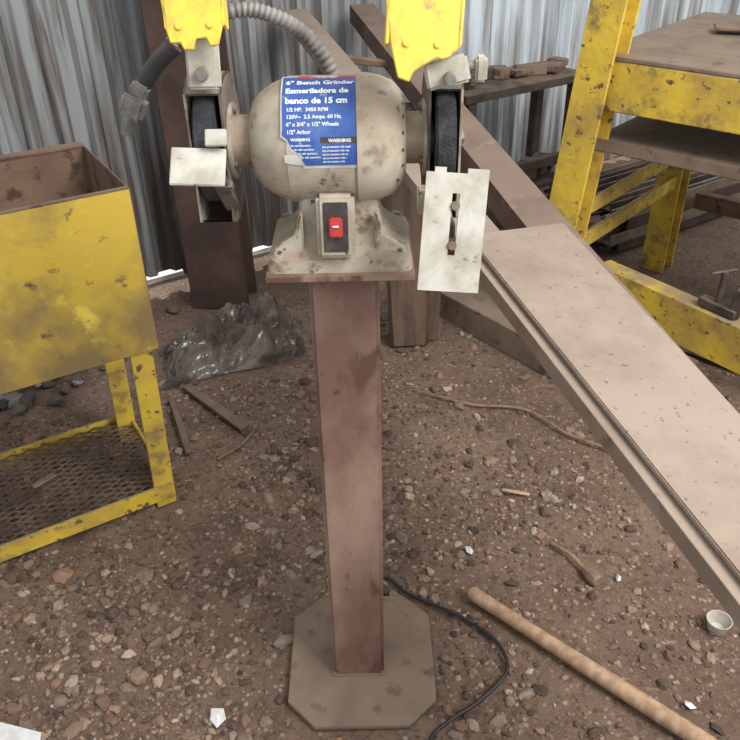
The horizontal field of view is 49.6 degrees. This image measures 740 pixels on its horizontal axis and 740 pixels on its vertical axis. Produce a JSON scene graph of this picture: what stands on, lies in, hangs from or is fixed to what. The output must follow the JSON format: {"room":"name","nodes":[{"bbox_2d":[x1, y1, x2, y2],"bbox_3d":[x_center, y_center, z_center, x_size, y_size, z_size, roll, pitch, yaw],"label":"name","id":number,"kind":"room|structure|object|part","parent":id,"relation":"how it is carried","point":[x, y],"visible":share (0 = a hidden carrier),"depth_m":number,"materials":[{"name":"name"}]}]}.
{"room":"metalworking workshop","nodes":[
{"label":"metalworking workshop","id":0,"kind":"room"},
{"bbox_2d":[0,155,739,739],"bbox_3d":[0.490,-0.473,3.276,9.000,0.012,9.000,-1,33,0],"label":"floor","id":1,"kind":"structure","parent":0,"point":[704,248],"depth_m":1.89,"materials":[{"name":"brown soil"}]},
{"bbox_2d":[0,304,180,414],"bbox_3d":[-1.123,-0.062,2.586,0.873,0.128,0.734,-1,33,0],"label":"rubble pile","id":2,"kind":"object","parent":1,"relation":"on","point":[19,403],"visible":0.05,"depth_m":2.42,"materials":[{"name":"stone"}]},
{"bbox_2d":[0,141,182,562],"bbox_3d":[-1.023,0.057,1.732,1.065,0.834,0.368,-19,37,-26],"label":"stand","id":3,"kind":"object","parent":1,"relation":"on","point":[75,296],"visible":1,"depth_m":1.73,"materials":[{"name":"paint"}]},
{"bbox_3d":[-1.107,0.285,2.064,0.990,0.045,0.008,-19,37,-26],"label":"shelf rail","id":4,"kind":"part","parent":3,"relation":"part of","materials":[{"name":"yellow metal"}]},
{"bbox_3d":[-0.918,0.447,1.810,0.995,0.045,0.008,-19,37,-26],"label":"shelf rail","id":5,"kind":"part","parent":3,"relation":"part of","materials":[{"name":"yellow metal"}]},
{"bbox_2d":[0,413,182,542],"bbox_3d":[-0.996,0.350,1.940,1.014,0.004,0.339,-19,37,-26],"label":"metal shelf","id":6,"kind":"object","parent":3,"relation":"attached to","point":[88,516],"depth_m":2.04,"materials":[{"name":"yellow metal"}]},
{"bbox_3d":[-0.690,-0.008,2.154,0.050,0.470,0.045,-18,37,-26],"label":"leg","id":7,"kind":"part","parent":3,"relation":"part of","materials":[{"name":"yellow paint"}]},
{"bbox_3d":[-0.593,0.218,2.152,0.008,0.045,0.350,-19,37,-26],"label":"shelf rail","id":8,"kind":"part","parent":3,"relation":"part of","materials":[{"name":"yellow metal"}]},
{"bbox_3d":[-0.527,0.134,1.932,0.050,0.470,0.045,-18,37,-26],"label":"leg","id":9,"kind":"part","parent":3,"relation":"part of","materials":[{"name":"yellow paint"}]},
{"bbox_2d":[168,398,192,454],"bbox_3d":[-0.547,0.159,2.302,0.020,0.012,0.279,-13,35,-18],"label":"wood lath","id":10,"kind":"object","parent":1,"relation":"on","point":[176,414],"visible":1,"depth_m":2.29,"materials":[{"name":"brown wood"}]},
{"bbox_2d":[140,0,256,307],"bbox_3d":[-0.577,-1.309,2.290,0.210,2.500,0.140,1,33,5],"label":"metal post","id":11,"kind":"object","parent":1,"relation":"on","point":[219,261],"visible":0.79,"depth_m":2.75,"materials":[{"name":"brown metal"}]},
{"bbox_2d":[182,383,248,431],"bbox_3d":[-0.463,0.108,2.377,0.030,0.015,0.304,-29,42,-35],"label":"wood lath","id":12,"kind":"object","parent":1,"relation":"on","point":[218,409],"visible":1,"depth_m":2.36,"materials":[{"name":"brown wood"}]},
{"bbox_2d":[210,708,225,727],"bbox_3d":[-0.290,0.663,1.526,0.030,0.012,0.038,-6,33,-8],"label":"paper scrap","id":13,"kind":"object","parent":1,"relation":"on","point":[217,717],"visible":1,"depth_m":1.53,"materials":[{"name":"white paper"}]},
{"bbox_2d":[159,291,306,388],"bbox_3d":[-0.452,-0.147,2.610,0.532,0.192,0.273,-13,35,-18],"label":"plastic bag","id":14,"kind":"object","parent":1,"relation":"on","point":[238,337],"visible":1,"depth_m":2.58,"materials":[{"name":"plastic"}]},
{"bbox_2d":[217,424,257,459],"bbox_3d":[-0.362,0.203,2.237,0.028,0.012,0.177,17,37,26],"label":"wire","id":15,"kind":"object","parent":1,"relation":"on","point":[256,425],"visible":1,"depth_m":2.22,"materials":[{"name":"metal"}]},
{"bbox_2d":[118,0,508,739],"bbox_3d":[-0.042,0.033,1.282,0.574,1.342,0.433,19,38,28],"label":"grinder","id":16,"kind":"object","parent":1,"relation":"on","point":[336,145],"visible":1,"depth_m":1.07,"materials":[{"name":"metal"}]},
{"bbox_3d":[-0.200,-0.353,0.954,0.016,0.016,0.016,-1,33,0],"label":"shield knob","id":17,"kind":"part","parent":16,"relation":"part of","materials":[{"name":"metal"}]},
{"bbox_3d":[-0.187,-0.231,1.036,0.022,0.101,0.006,1,75,4],"label":"rest arm","id":18,"kind":"part","parent":16,"relation":"part of","materials":[{"name":"metal"}]},
{"bbox_3d":[-0.054,-0.310,1.074,0.204,0.167,0.167,-1,33,0],"label":"motor","id":19,"kind":"part","parent":16,"relation":"part of","materials":[{"name":"beige metal"}]},
{"bbox_2d":[316,192,355,257],"bbox_3d":[-0.045,-0.196,1.071,0.050,0.088,0.050,-1,33,0],"label":"switch","id":20,"kind":"object","parent":16,"relation":"attached to","point":[335,211],"depth_m":1.05,"materials":[{"name":"black plastic"}]},
{"bbox_3d":[-0.042,-0.175,1.171,0.205,0.008,0.190,-1,33,0],"label":"plate","id":21,"kind":"part","parent":16,"relation":"part of","materials":[{"name":"red metal"}]},
{"bbox_3d":[-0.016,0.588,1.633,0.287,0.012,0.311,-1,33,0],"label":"plate","id":22,"kind":"part","parent":16,"relation":"part of","materials":[{"name":"metal"}]},
{"bbox_3d":[0.093,-0.339,0.932,0.014,0.014,0.018,-1,33,0],"label":"shield knob","id":23,"kind":"part","parent":16,"relation":"part of","materials":[{"name":"metal"}]},
{"bbox_3d":[0.096,-0.198,1.041,0.020,0.020,0.100,-1,30,0],"label":"rest arm","id":24,"kind":"part","parent":16,"relation":"part of","materials":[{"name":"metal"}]},
{"bbox_3d":[0.105,-0.358,0.943,0.070,0.012,0.012,-1,33,0],"label":"shield rod","id":25,"kind":"part","parent":16,"relation":"part of","materials":[{"name":"metal"}]},
{"bbox_2d":[0,315,739,739],"bbox_3d":[0.006,0.323,2.054,2.816,0.039,1.922,-1,33,0],"label":"gravel stones","id":26,"kind":"object","parent":1,"relation":"on","point":[138,675],"visible":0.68,"depth_m":1.82},
{"bbox_2d":[0,722,40,739],"bbox_3d":[-0.669,0.700,1.480,0.145,0.002,0.110,2,33,5],"label":"paper sheet","id":27,"kind":"object","parent":26,"relation":"on","point":[7,731],"visible":1,"depth_m":1.50,"materials":[{"name":"white paper"}]},
{"bbox_2d":[465,546,472,554],"bbox_3d":[0.235,0.423,1.879,0.018,0.012,0.023,-13,35,-18],"label":"paper scrap","id":28,"kind":"object","parent":26,"relation":"on","point":[469,550],"visible":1,"depth_m":1.88,"materials":[{"name":"white paper"}]},
{"bbox_2d":[146,155,615,284],"bbox_3d":[-0.711,-1.243,4.478,7.500,0.020,2.600,-21,38,-27],"label":"apron","id":29,"kind":"object","parent":1,"relation":"on","point":[167,274],"visible":0.02,"depth_m":3.14,"materials":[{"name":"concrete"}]},
{"bbox_2d":[382,102,441,347],"bbox_3d":[0.131,-0.433,2.517,0.208,0.778,0.149,-1,33,0],"label":"timber post","id":30,"kind":"object","parent":1,"relation":"on","point":[413,313],"visible":0.52,"depth_m":2.58,"materials":[{"name":"brown wood"}]},
{"bbox_2d":[423,391,603,448],"bbox_3d":[0.429,0.128,2.327,0.584,0.008,0.071,17,37,26],"label":"rope","id":31,"kind":"object","parent":1,"relation":"on","point":[424,392],"visible":0.92,"depth_m":2.35,"materials":[{"name":"brown fabric"}]},
{"bbox_2d":[501,488,529,495],"bbox_3d":[0.371,0.311,2.043,0.073,0.006,0.012,8,34,13],"label":"chip","id":32,"kind":"object","parent":1,"relation":"on","point":[502,489],"visible":1,"depth_m":2.04,"materials":[{"name":"beige wood"}]},
{"bbox_2d":[460,56,575,188],"bbox_3d":[0.539,-0.892,3.289,0.652,0.680,0.260,-21,38,-27],"label":"bench","id":33,"kind":"object","parent":1,"relation":"on","point":[502,81],"visible":0.48,"depth_m":3.14,"materials":[{"name":"wood"}]},
{"bbox_3d":[0.373,-0.732,3.117,0.040,0.605,0.040,-21,38,-27],"label":"leg","id":34,"kind":"part","parent":33,"relation":"part of","materials":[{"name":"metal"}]},
{"bbox_3d":[0.712,-0.991,3.505,0.040,0.605,0.040,-21,38,-27],"label":"leg","id":35,"kind":"part","parent":33,"relation":"part of","materials":[{"name":"wood"}]},
{"bbox_3d":[0.598,-0.817,3.241,0.560,0.040,0.030,-21,38,-27],"label":"rail","id":36,"kind":"part","parent":33,"relation":"part of","materials":[{"name":"wood"}]},
{"bbox_2d":[530,171,554,188],"bbox_3d":[0.544,-0.778,3.365,0.560,0.020,0.220,-21,38,-27],"label":"shelf","id":37,"kind":"object","parent":33,"relation":"attached to","point":[545,179],"depth_m":3.38,"materials":[{"name":"wood"}]},
{"bbox_3d":[0.823,-0.902,3.364,0.040,0.605,0.040,-21,38,-27],"label":"leg","id":38,"kind":"part","parent":33,"relation":"part of","materials":[{"name":"wood"}]},
{"bbox_2d":[500,215,602,230],"bbox_3d":[0.618,-0.443,2.965,0.509,0.268,0.323,-1,33,0],"label":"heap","id":39,"kind":"object","parent":1,"relation":"on","point":[593,220],"visible":0.02,"depth_m":2.92,"materials":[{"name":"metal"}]},
{"bbox_2d":[550,541,601,585],"bbox_3d":[0.471,0.439,1.840,0.033,0.033,0.149,-19,37,-25],"label":"stick","id":40,"kind":"object","parent":1,"relation":"on","point":[592,576],"visible":1,"depth_m":1.80,"materials":[{"name":"beige wood"}]},
{"bbox_2d":[439,282,730,400],"bbox_3d":[0.573,-0.104,2.611,0.220,0.100,1.162,-24,39,-31],"label":"channel","id":41,"kind":"object","parent":1,"relation":"on","point":[477,314],"visible":0.13,"depth_m":2.67,"materials":[{"name":"metal"}]},
{"bbox_2d":[453,254,697,365],"bbox_3d":[0.621,-0.215,2.671,0.100,0.020,1.006,-24,39,-31],"label":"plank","id":42,"kind":"object","parent":41,"relation":"on","point":[693,360],"visible":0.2,"depth_m":2.35,"materials":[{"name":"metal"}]},
{"bbox_2d":[467,587,717,739],"bbox_3d":[0.458,0.604,1.575,0.644,0.034,0.034,26,42,35],"label":"wooden pole","id":43,"kind":"object","parent":1,"relation":"on","point":[655,710],"visible":1,"depth_m":1.57,"materials":[{"name":"brown wood"}]},
{"bbox_2d":[544,160,739,251],"bbox_3d":[1.312,-0.799,3.563,1.180,0.177,0.424,-21,38,-27],"label":"metal rack","id":44,"kind":"object","parent":1,"relation":"on","point":[632,232],"visible":0.25,"depth_m":3.37,"materials":[{"name":"metal"}]},
{"bbox_2d":[549,0,739,272],"bbox_3d":[1.319,-0.645,2.127,1.430,1.512,0.914,25,41,34],"label":"work table","id":45,"kind":"object","parent":1,"relation":"on","point":[680,80],"visible":0.84,"depth_m":2.21,"materials":[{"name":"paint"}]},
{"bbox_3d":[0.619,-0.711,2.250,0.100,1.507,0.090,28,39,32],"label":"post","id":46,"kind":"part","parent":45,"relation":"part of","materials":[{"name":"yellow metal"}]},
{"bbox_3d":[0.881,-0.653,2.668,0.060,0.050,0.710,25,41,34],"label":"rail","id":47,"kind":"part","parent":45,"relation":"part of","materials":[{"name":"yellow metal"}]},
{"bbox_3d":[0.883,-0.561,2.728,0.060,0.050,0.710,25,41,34],"label":"rail","id":48,"kind":"part","parent":45,"relation":"part of","materials":[{"name":"yellow metal"}]},
{"bbox_3d":[1.116,-0.785,2.900,0.090,0.900,0.090,25,41,34],"label":"post","id":49,"kind":"part","parent":45,"relation":"part of","materials":[{"name":"yellow metal"}]},
{"bbox_2d":[594,116,739,180],"bbox_3d":[1.360,-0.582,2.176,1.280,0.035,0.730,25,41,34],"label":"shelf","id":50,"kind":"object","parent":45,"relation":"attached to","point":[701,150],"depth_m":2.24,"materials":[{"name":"wood"}]},
{"bbox_2d":[714,23,739,31],"bbox_3d":[1.305,-0.956,2.221,0.670,0.082,0.420,26,41,35],"label":"steel offcuts","id":51,"kind":"object","parent":45,"relation":"on","point":[725,27],"visible":1,"depth_m":2.34,"materials":[{"name":"metal"}]},
{"bbox_2d":[604,260,739,374],"bbox_3d":[1.044,0.089,2.059,0.060,0.352,1.200,-22,38,-29],"label":"steel beam","id":52,"kind":"structure","parent":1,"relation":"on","point":[715,337],"depth_m":2.17,"materials":[{"name":"metal"}]},
{"bbox_2d":[697,268,739,319],"bbox_3d":[0.923,-0.203,2.077,0.125,0.116,0.058,27,42,36],"label":"clamp","id":53,"kind":"object","parent":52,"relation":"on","point":[732,311],"visible":1,"depth_m":2.07,"materials":[{"name":"metal"}]},
{"bbox_3d":[0.912,-0.252,2.058,0.071,0.008,0.008,-9,34,-5],"label":"handle","id":54,"kind":"part","parent":53,"relation":"part of","materials":[{"name":"metal"}]},
{"bbox_2d":[685,700,695,708],"bbox_3d":[0.615,0.640,1.532,0.023,0.012,0.018,12,35,19],"label":"paper scrap","id":55,"kind":"object","parent":1,"relation":"on","point":[690,705],"visible":1,"depth_m":1.53,"materials":[{"name":"white paper"}]},
{"bbox_2d":[663,282,731,359],"bbox_3d":[1.272,-0.079,2.550,1.080,0.062,0.323,25,41,34],"label":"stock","id":56,"kind":"object","parent":1,"relation":"on","point":[696,294],"visible":0.02,"depth_m":2.77,"materials":[{"name":"metal"}]},
{"bbox_2d":[707,610,732,635],"bbox_3d":[0.731,0.534,1.680,0.052,0.030,0.052,-1,33,0],"label":"plastic cup","id":57,"kind":"object","parent":1,"relation":"on","point":[719,622],"visible":0.98,"depth_m":1.69,"materials":[{"name":"plastic"}]},
{"bbox_3d":[0.584,0.670,0.902,0.449,0.657,0.119,-1,33,0],"label":"steel beam","id":58,"kind":"structure","parent":1,"relation":"on","visible":0},
{"bbox_2d":[282,9,739,628],"bbox_3d":[0.146,-0.367,1.670,0.090,0.298,2.893,-10,34,-13],"label":"channel","id":59,"kind":"object","parent":58,"relation":"on","point":[719,578],"visible":0.47,"depth_m":1.09,"materials":[{"name":"beige metal"}]},
{"bbox_2d":[350,3,723,396],"bbox_3d":[0.285,-0.450,1.841,0.090,0.331,2.796,-8,34,-10],"label":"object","id":60,"kind":"structure","parent":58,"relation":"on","point":[513,198],"depth_m":1.82,"materials":[{"name":"metal"}]},
{"bbox_2d":[347,55,386,67],"bbox_3d":[-0.028,-0.962,2.487,0.304,0.055,0.030,1,33,3],"label":"tie","id":61,"kind":"object","parent":60,"relation":"attached to","point":[359,60],"visible":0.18,"depth_m":2.48,"materials":[{"name":"wood"}]},
{"bbox_2d":[481,223,739,580],"bbox_3d":[0.424,0.082,1.080,0.219,0.130,1.218,-9,34,-11],"label":"board","id":62,"kind":"object","parent":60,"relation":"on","point":[682,427],"visible":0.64,"depth_m":1.18,"materials":[{"name":"beige wood"}]},
{"bbox_2d":[0,0,739,276],"bbox_3d":[0.380,-1.823,3.060,7.685,2.510,0.026,-21,38,-27],"label":"wall","id":63,"kind":"structure","parent":0,"point":[67,67],"depth_m":2.87,"materials":[{"name":"grey metal"}]}
]}

